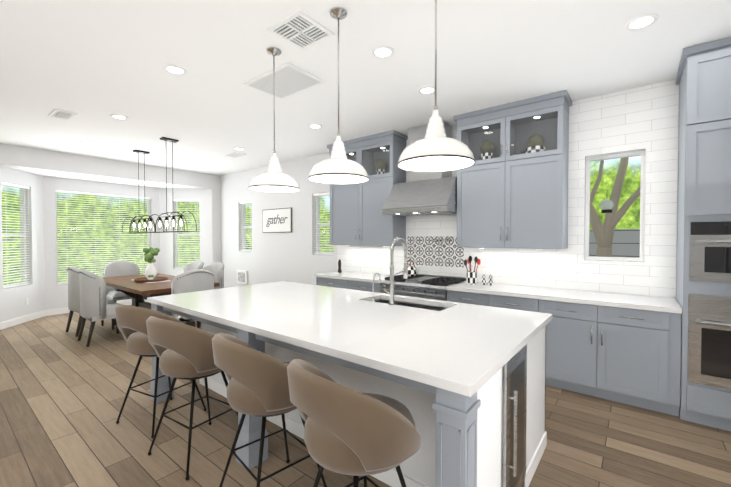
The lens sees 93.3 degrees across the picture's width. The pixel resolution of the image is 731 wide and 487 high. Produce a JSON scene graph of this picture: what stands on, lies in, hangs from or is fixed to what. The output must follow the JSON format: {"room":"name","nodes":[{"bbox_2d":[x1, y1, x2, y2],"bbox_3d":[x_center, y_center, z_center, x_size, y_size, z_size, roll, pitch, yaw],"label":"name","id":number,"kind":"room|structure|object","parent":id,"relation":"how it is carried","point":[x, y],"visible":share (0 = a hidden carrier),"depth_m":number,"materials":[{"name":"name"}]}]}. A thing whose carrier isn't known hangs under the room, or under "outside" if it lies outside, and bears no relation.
{"room":"kitchen","nodes":[
{"label":"kitchen","id":0,"kind":"room"},
{"bbox_2d":[0,166,44,321],"bbox_3d":[-6.057,0.062,5.947,0.180,2.640,1.284,0,1,-10],"label":"wall","id":1,"kind":"structure","parent":0,"point":[12,303],"depth_m":6.22,"materials":[{"name":"white paint"}]},
{"bbox_2d":[2,185,26,286],"bbox_3d":[-6.085,-0.137,5.899,0.060,1.760,0.620,0,1,-10],"label":"window","id":2,"kind":"structure","parent":1,"relation":"in","point":[22,207],"depth_m":6.16,"materials":[{"name":"white plastic"}]},
{"bbox_2d":[1,182,30,287],"bbox_3d":[-6.004,-0.142,5.913,0.074,1.746,0.608,0,1,-10],"label":"window blind","id":3,"kind":"object","parent":2,"relation":"attached to","point":[6,225],"visible":0.88,"depth_m":5.92,"materials":[{"name":"white plastic"}]},
{"bbox_2d":[0,310,45,329],"bbox_3d":[-5.954,1.324,5.947,0.014,0.117,1.204,0,1,-10],"label":"baseboard","id":4,"kind":"structure","parent":1,"relation":"attached to","point":[19,320],"depth_m":5.98,"materials":[{"name":"white wood"}]},
{"bbox_2d":[2,166,189,187],"bbox_3d":[-5.276,-1.328,7.149,0.929,0.100,4.070,1,1,38],"label":"ceiling","id":5,"kind":"structure","parent":0,"point":[79,177],"depth_m":6.75,"materials":[{"name":"white paint"}]},
{"bbox_2d":[43,176,159,309],"bbox_3d":[-5.515,0.038,7.361,0.180,2.640,2.170,1,1,38],"label":"wall","id":6,"kind":"structure","parent":0,"point":[56,295],"depth_m":6.71,"materials":[{"name":"white paint"}]},
{"bbox_2d":[45,299,146,315],"bbox_3d":[-5.439,1.301,7.321,0.014,0.117,2.014,1,1,38],"label":"baseboard","id":7,"kind":"structure","parent":6,"relation":"attached to","point":[56,311],"depth_m":6.74,"materials":[{"name":"white wood"}]},
{"bbox_2d":[55,192,149,284],"bbox_3d":[-5.542,-0.127,7.380,0.060,1.850,1.670,1,1,38],"label":"window","id":8,"kind":"structure","parent":6,"relation":"in","point":[148,213],"depth_m":7.33,"materials":[{"name":"white plastic"}]},
{"bbox_2d":[55,190,150,284],"bbox_3d":[-5.478,-0.131,7.329,0.074,1.836,1.658,1,1,38],"label":"window blind","id":9,"kind":"object","parent":8,"relation":"attached to","point":[94,196],"visible":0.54,"depth_m":7.17,"materials":[{"name":"white plastic"}]},
{"bbox_2d":[0,143,220,262],"bbox_3d":[-4.759,-0.119,6.895,0.220,2.970,3.820,1,1,38],"label":"wall","id":10,"kind":"structure","parent":0,"point":[15,156],"depth_m":6.62,"materials":[{"name":"white paint"}]},
{"bbox_2d":[133,150,149,196],"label":"chandelier","id":11,"kind":"object","parent":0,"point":[137,151],"depth_m":5.94,"materials":[{"name":"black metal"}]},
{"bbox_2d":[159,188,212,275],"bbox_3d":[-4.265,0.024,8.216,1.284,2.640,0.180,0,1,-3],"label":"wall","id":12,"kind":"structure","parent":0,"point":[167,240],"depth_m":8.12,"materials":[{"name":"white paint"}]},
{"bbox_2d":[174,202,199,267],"bbox_3d":[-4.227,-0.217,8.249,0.620,1.640,0.060,0,1,-3],"label":"window","id":13,"kind":"structure","parent":12,"relation":"in","point":[176,234],"depth_m":8.22,"materials":[{"name":"white plastic"}]},
{"bbox_2d":[173,200,199,268],"bbox_3d":[-4.223,-0.221,8.168,0.608,1.626,0.074,0,1,-3],"label":"window blind","id":14,"kind":"object","parent":13,"relation":"attached to","point":[197,223],"visible":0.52,"depth_m":8.16,"materials":[{"name":"white plastic"}]},
{"bbox_2d":[0,302,730,486],"bbox_3d":[-2.281,1.491,3.106,11.400,0.120,7.340,1,1,38],"label":"floor","id":15,"kind":"structure","parent":0,"point":[63,392],"depth_m":2.58,"materials":[{"name":"brown wood"}]},
{"bbox_2d":[66,266,115,336],"bbox_3d":[-4.357,0.872,5.504,0.583,1.043,0.588,1,1,38],"label":"dining chair","id":16,"kind":"object","parent":15,"relation":"on","point":[73,291],"visible":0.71,"depth_m":5.22,"materials":[{"name":"grey fabric"}]},
{"bbox_2d":[78,269,122,346],"bbox_3d":[-3.791,0.880,5.024,0.581,1.043,0.564,1,1,38],"label":"dining chair","id":17,"kind":"object","parent":15,"relation":"on","point":[94,307],"visible":0.96,"depth_m":4.74,"materials":[{"name":"grey fabric"}]},
{"bbox_2d":[104,260,139,305],"bbox_3d":[-4.618,0.853,6.610,0.564,1.043,0.581,1,1,38],"label":"dining chair","id":18,"kind":"object","parent":15,"relation":"on","point":[119,268],"visible":0.5,"depth_m":6.63,"materials":[{"name":"grey fabric"}]},
{"bbox_2d":[115,304,206,437],"bbox_3d":[-1.682,0.946,2.830,0.596,0.980,0.591,1,1,38],"label":"stool","id":19,"kind":"object","parent":15,"relation":"on","point":[131,324],"visible":0.69,"depth_m":2.61,"materials":[{"name":"beige fabric"}]},
{"bbox_2d":[103,273,219,326],"bbox_3d":[-3.576,1.002,5.790,2.330,0.766,1.102,1,1,38],"label":"dining table","id":20,"kind":"object","parent":15,"relation":"on","point":[138,292],"visible":0.35,"depth_m":5.42,"materials":[{"name":"brown wood"}]},
{"bbox_2d":[132,247,169,282],"bbox_3d":[-3.608,0.340,5.778,0.720,0.559,0.500,1,1,38],"label":"centerpiece","id":21,"kind":"object","parent":20,"relation":"on","point":[151,273],"visible":1,"depth_m":5.74,"materials":[{"name":"white ceramic"}]},
{"bbox_2d":[146,316,237,479],"bbox_3d":[-1.177,0.954,2.393,0.597,0.980,0.572,1,1,38],"label":"stool","id":22,"kind":"object","parent":15,"relation":"on","point":[184,351],"visible":0.9,"depth_m":2.17,"materials":[{"name":"beige fabric"}]},
{"bbox_2d":[171,269,213,328],"bbox_3d":[-2.530,0.881,4.987,0.564,1.043,0.581,1,1,38],"label":"dining chair","id":23,"kind":"object","parent":15,"relation":"on","point":[195,280],"visible":0.4,"depth_m":4.74,"materials":[{"name":"grey fabric"}]},
{"bbox_2d":[184,260,203,272],"bbox_3d":[-3.434,0.853,6.625,0.580,1.043,0.580,1,1,38],"label":"dining chair","id":24,"kind":"object","parent":15,"relation":"on","point":[197,264],"visible":0.27,"depth_m":6.82,"materials":[{"name":"grey fabric"}]},
{"bbox_2d":[203,262,223,288],"bbox_3d":[-2.836,0.861,6.136,0.581,1.043,0.564,1,1,38],"label":"dining chair","id":25,"kind":"object","parent":15,"relation":"on","point":[216,269],"visible":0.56,"depth_m":6.22,"materials":[{"name":"grey fabric"}]},
{"bbox_2d":[212,333,326,486],"bbox_3d":[-0.539,0.961,1.935,0.597,0.980,0.582,1,1,38],"label":"stool","id":26,"kind":"object","parent":15,"relation":"on","point":[258,385],"visible":0.85,"depth_m":1.69,"materials":[{"name":"beige fabric"}]},
{"bbox_2d":[314,275,349,288],"bbox_3d":[-0.311,0.954,5.437,0.692,0.876,0.614,1,1,38],"label":"base cabinet","id":27,"kind":"object","parent":15,"relation":"on","point":[338,283],"depth_m":5.16,"materials":[{"name":"grey wood"}]},
{"bbox_2d":[318,271,395,282],"bbox_3d":[-0.102,0.499,5.250,1.282,0.040,0.636,1,1,38],"label":"countertop","id":28,"kind":"structure","parent":27,"relation":"on","point":[362,277],"depth_m":5.17,"materials":[{"name":"white stone"}]},
{"bbox_2d":[338,259,341,272],"bbox_3d":[-0.420,0.365,5.605,0.064,0.215,0.064,1,1,38],"label":"pepper mill","id":29,"kind":"object","parent":28,"relation":"on","point":[339,266],"visible":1,"depth_m":5.58,"materials":[{"name":"grey wood"}]},
{"bbox_2d":[150,296,550,486],"bbox_3d":[-0.326,0.989,2.800,3.060,0.895,1.472,1,1,38],"label":"kitchen island","id":30,"kind":"object","parent":15,"relation":"on","point":[496,435],"depth_m":1.92,"materials":[{"name":"white stone"}]},
{"bbox_2d":[147,281,550,395],"bbox_3d":[-0.331,0.521,2.823,3.050,0.040,1.540,1,1,38],"label":"island countertop","id":31,"kind":"structure","parent":30,"relation":"on","point":[455,349],"depth_m":2.16,"materials":[{"name":"white stone"}]},
{"bbox_2d":[287,359,420,486],"bbox_3d":[-0.038,0.969,1.507,0.596,0.980,0.591,1,1,38],"label":"stool","id":32,"kind":"object","parent":15,"relation":"on","point":[354,433],"visible":1,"depth_m":1.25,"materials":[{"name":"beige fabric"}]},
{"bbox_2d":[350,279,380,292],"bbox_3d":[0.136,0.960,5.083,0.692,0.876,0.614,1,1,38],"label":"base cabinet","id":33,"kind":"object","parent":15,"relation":"on","point":[354,285],"depth_m":4.81,"materials":[{"name":"grey wood"}]},
{"bbox_2d":[379,274,466,300],"bbox_3d":[0.743,0.924,4.538,0.930,0.965,0.717,1,1,38],"label":"range","id":34,"kind":"object","parent":15,"relation":"on","point":[427,286],"visible":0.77,"depth_m":4.32,"materials":[{"name":"silver metal"}]},
{"bbox_2d":[402,260,419,276],"bbox_3d":[0.638,0.337,4.769,0.267,0.225,0.210,1,1,38],"label":"kettle","id":35,"kind":"object","parent":34,"relation":"on","point":[413,271],"visible":0.81,"depth_m":4.70,"materials":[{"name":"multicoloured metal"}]},
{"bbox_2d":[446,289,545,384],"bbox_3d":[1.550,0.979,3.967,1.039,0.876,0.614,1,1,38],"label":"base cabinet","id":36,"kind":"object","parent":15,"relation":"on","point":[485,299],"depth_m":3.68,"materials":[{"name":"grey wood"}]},
{"bbox_2d":[546,301,681,415],"bbox_3d":[2.300,0.989,3.375,1.115,0.876,0.614,1,1,38],"label":"base cabinet","id":37,"kind":"object","parent":15,"relation":"on","point":[622,348],"depth_m":3.06,"materials":[{"name":"grey wood"}]},
{"bbox_2d":[446,281,681,312],"bbox_3d":[1.933,0.527,3.643,2.032,0.040,0.636,1,1,38],"label":"countertop","id":38,"kind":"structure","parent":37,"relation":"on","point":[580,297],"depth_m":3.39,"materials":[{"name":"white stone"}]},
{"bbox_2d":[464,256,492,285],"bbox_3d":[1.373,0.321,4.188,0.345,0.351,0.150,1,1,38],"label":"utensil holder","id":39,"kind":"object","parent":38,"relation":"on","point":[471,277],"visible":1,"depth_m":4.19,"materials":[{"name":"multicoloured ceramic"}]},
{"bbox_2d":[676,37,730,430],"bbox_3d":[3.019,-0.045,2.704,0.865,2.966,0.748,1,1,38],"label":"tall cabinet","id":40,"kind":"object","parent":15,"relation":"on","point":[703,261],"visible":0.98,"depth_m":2.66,"materials":[{"name":"grey wood"}]},
{"bbox_2d":[0,0,730,175],"bbox_3d":[-1.790,-1.591,2.665,10.150,0.120,7.340,1,1,38],"label":"ceiling","id":41,"kind":"structure","parent":0,"point":[94,65],"depth_m":2.98,"materials":[{"name":"white paint"}]},
{"bbox_2d":[48,109,76,120],"bbox_3d":[-3.650,-1.550,4.160,0.360,0.013,0.200,1,1,38],"label":"ceiling vent","id":42,"kind":"object","parent":41,"relation":"in","point":[56,113],"depth_m":4.15,"materials":[{"name":"white plastic"}]},
{"bbox_2d":[110,114,127,119],"bbox_3d":[-3.026,-1.553,4.240,0.183,0.009,0.183,1,1,32],"label":"recessed light","id":43,"kind":"object","parent":41,"relation":"in","point":[117,116],"depth_m":4.22,"materials":[{"name":"white plastic"}]},
{"bbox_2d":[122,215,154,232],"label":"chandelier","id":44,"kind":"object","parent":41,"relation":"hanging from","point":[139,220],"depth_m":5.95,"materials":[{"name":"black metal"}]},
{"bbox_2d":[146,137,196,232],"bbox_3d":[-2.962,-0.873,5.221,1.129,1.403,0.269,1,1,38],"label":"chandelier","id":45,"kind":"object","parent":41,"relation":"hanging from","point":[167,217],"visible":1,"depth_m":5.19,"materials":[{"name":"black metal"}]},
{"bbox_2d":[163,65,186,74],"bbox_3d":[-1.683,-1.533,3.053,0.183,0.009,0.183,1,1,32],"label":"recessed light","id":46,"kind":"object","parent":41,"relation":"in","point":[173,69],"depth_m":3.04,"materials":[{"name":"white plastic"}]},
{"bbox_2d":[225,152,245,157],"bbox_3d":[-2.331,-1.585,6.201,0.360,0.013,0.200,1,1,38],"label":"ceiling vent","id":47,"kind":"object","parent":41,"relation":"in","point":[234,155],"depth_m":6.20,"materials":[{"name":"white plastic"}]},
{"bbox_2d":[248,47,299,192],"bbox_3d":[-0.728,-0.982,2.754,0.403,1.100,0.403,1,1,38],"label":"pendant light","id":48,"kind":"object","parent":41,"relation":"hanging from","point":[273,179],"visible":1,"depth_m":2.72,"materials":[{"name":"white metal"}]},
{"bbox_2d":[244,62,325,99],"bbox_3d":[-0.772,-1.535,3.302,0.660,0.013,0.460,1,1,38],"label":"ceiling vent","id":49,"kind":"object","parent":41,"relation":"in","point":[290,80],"depth_m":3.27,"materials":[{"name":"white plastic"}]},
{"bbox_2d":[267,9,334,50],"bbox_3d":[-0.463,-1.521,2.484,0.340,0.013,0.340,1,1,38],"label":"ceiling vent","id":50,"kind":"object","parent":41,"relation":"in","point":[299,29],"depth_m":2.47,"materials":[{"name":"white plastic"}]},
{"bbox_2d":[308,124,321,128],"bbox_3d":[-0.668,-1.559,4.596,0.183,0.009,0.183,1,1,32],"label":"recessed light","id":51,"kind":"object","parent":41,"relation":"in","point":[316,126],"depth_m":4.59,"materials":[{"name":"white plastic"}]},
{"bbox_2d":[308,7,368,183],"bbox_3d":[-0.179,-0.974,2.289,0.403,1.100,0.403,1,1,38],"label":"pendant light","id":52,"kind":"object","parent":41,"relation":"hanging from","point":[338,167],"visible":1,"depth_m":2.25,"materials":[{"name":"white metal"}]},
{"bbox_2d":[371,46,393,58],"bbox_3d":[0.138,-1.528,2.761,0.183,0.009,0.183,1,1,32],"label":"recessed light","id":53,"kind":"object","parent":41,"relation":"in","point":[382,52],"depth_m":2.75,"materials":[{"name":"white plastic"}]},
{"bbox_2d":[418,86,434,93],"bbox_3d":[0.624,-1.540,3.473,0.183,0.009,0.183,1,1,32],"label":"recessed light","id":54,"kind":"object","parent":41,"relation":"in","point":[427,89],"depth_m":3.47,"materials":[{"name":"white plastic"}]},
{"bbox_2d":[397,0,474,171],"bbox_3d":[0.371,-0.966,1.823,0.403,1.100,0.403,1,1,38],"label":"pendant light","id":55,"kind":"object","parent":41,"relation":"hanging from","point":[435,149],"visible":1,"depth_m":1.79,"materials":[{"name":"white metal"}]},
{"bbox_2d":[625,13,658,30],"bbox_3d":[1.899,-1.521,2.378,0.183,0.009,0.183,1,1,32],"label":"recessed light","id":56,"kind":"object","parent":41,"relation":"in","point":[633,24],"depth_m":2.37,"materials":[{"name":"white plastic"}]},
{"bbox_2d":[220,112,678,287],"bbox_3d":[0.334,-0.093,5.422,9.960,2.970,0.180,1,1,38],"label":"wall","id":57,"kind":"structure","parent":0,"point":[285,256],"depth_m":7.03,"materials":[{"name":"white paint"}]},
{"bbox_2d":[237,270,247,283],"bbox_3d":[-2.774,0.752,7.753,0.390,0.300,0.036,1,1,38],"label":"air vent","id":58,"kind":"object","parent":57,"relation":"in","point":[242,276],"visible":1,"depth_m":7.72,"materials":[{"name":"white plastic"}]},
{"bbox_2d":[242,203,251,251],"bbox_3d":[-2.603,-0.379,7.782,0.520,1.120,0.060,1,1,38],"label":"window","id":59,"kind":"structure","parent":57,"relation":"in","point":[244,215],"depth_m":7.91,"materials":[{"name":"white plastic"}]},
{"bbox_2d":[239,201,251,250],"bbox_3d":[-2.654,-0.383,7.717,0.508,1.106,0.074,1,1,38],"label":"window blind","id":60,"kind":"object","parent":59,"relation":"attached to","point":[248,202],"visible":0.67,"depth_m":7.72,"materials":[{"name":"white plastic"}]},
{"bbox_2d":[262,208,291,232],"bbox_3d":[-1.788,-0.460,6.956,0.920,0.480,0.032,1,1,38],"label":"gather sign","id":61,"kind":"object","parent":57,"relation":"attached to","point":[279,220],"visible":1,"depth_m":6.92,"materials":[{"name":"white"}]},
{"bbox_2d":[316,195,333,254],"bbox_3d":[-0.688,-0.353,6.270,0.540,1.120,0.060,1,1,38],"label":"window","id":62,"kind":"structure","parent":57,"relation":"in","point":[318,212],"depth_m":6.40,"materials":[{"name":"white plastic"}]},
{"bbox_2d":[313,192,333,254],"bbox_3d":[-0.739,-0.357,6.205,0.528,1.106,0.074,1,1,38],"label":"window blind","id":63,"kind":"object","parent":62,"relation":"attached to","point":[324,194],"visible":0.65,"depth_m":6.23,"materials":[{"name":"white plastic"}]},
{"bbox_2d":[330,162,405,245],"bbox_3d":[0.009,-0.537,5.326,1.221,1.129,0.349,1,1,38],"label":"upper cabinet","id":64,"kind":"object","parent":57,"relation":"attached to","point":[357,217],"depth_m":5.12,"materials":[{"name":"grey wood"}]},
{"bbox_2d":[382,121,456,215],"bbox_3d":[0.767,-0.971,4.536,0.922,1.176,0.634,1,1,38],"label":"range hood","id":65,"kind":"object","parent":57,"relation":"attached to","point":[424,193],"visible":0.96,"depth_m":4.43,"materials":[{"name":"silver metal"}]},
{"bbox_2d":[337,79,678,297],"bbox_3d":[1.250,-0.080,4.635,4.353,2.970,0.101,1,1,38],"label":"tile backsplash","id":66,"kind":"structure","parent":57,"relation":"attached to","point":[644,118],"depth_m":3.67,"materials":[{"name":"white tile"}]},
{"bbox_2d":[432,238,450,246],"bbox_3d":[1.025,-0.017,4.685,0.244,0.122,0.108,1,1,38],"label":"pot filler","id":67,"kind":"object","parent":66,"relation":"attached to","point":[448,239],"visible":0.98,"depth_m":4.65,"materials":[{"name":"silver metal"}]},
{"bbox_2d":[454,90,571,249],"bbox_3d":[1.662,-0.743,3.995,1.201,1.616,0.384,1,1,38],"label":"upper cabinet","id":68,"kind":"object","parent":57,"relation":"attached to","point":[512,186],"visible":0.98,"depth_m":3.85,"materials":[{"name":"grey wood"}]},
{"bbox_2d":[585,151,644,261],"bbox_3d":[2.628,-0.378,3.651,0.510,1.120,0.060,1,1,38],"label":"window","id":69,"kind":"structure","parent":57,"relation":"in","point":[641,154],"depth_m":3.62,"materials":[{"name":"white plastic"}]},
{"bbox_2d":[660,268,668,280],"bbox_3d":[2.863,0.298,3.307,0.070,0.114,0.008,1,1,38],"label":"outlet","id":70,"kind":"object","parent":57,"relation":"attached to","point":[664,274],"depth_m":3.30,"materials":[{"name":"white plastic"}]},
{"label":"outside","id":71,"kind":"structure","parent":0,"visible":0},
{"bbox_2d":[1,185,251,284],"bbox_3d":[-5.920,-0.447,7.641,4.225,3.600,7.197,1,1,38],"label":"foliage","id":72,"kind":"object","parent":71,"point":[124,245],"depth_m":9.30,"materials":[{"name":"green plant"}]},
{"bbox_2d":[320,156,640,251],"bbox_3d":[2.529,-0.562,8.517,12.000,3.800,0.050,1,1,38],"label":"hedge","id":73,"kind":"object","parent":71,"point":[630,179],"depth_m":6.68,"materials":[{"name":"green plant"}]},
{"bbox_2d":[589,229,639,257],"bbox_3d":[4.195,0.582,5.402,5.500,1.620,0.205,1,1,38],"label":"wall","id":74,"kind":"structure","parent":71,"point":[621,246],"depth_m":5.40,"materials":[{"name":"grey"}]},
{"bbox_2d":[590,157,639,256],"bbox_3d":[3.483,-0.489,4.700,3.115,3.790,1.276,1,1,38],"label":"tree","id":75,"kind":"object","parent":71,"point":[618,215],"depth_m":4.67,"materials":[{"name":"beige plant"}]}
]}

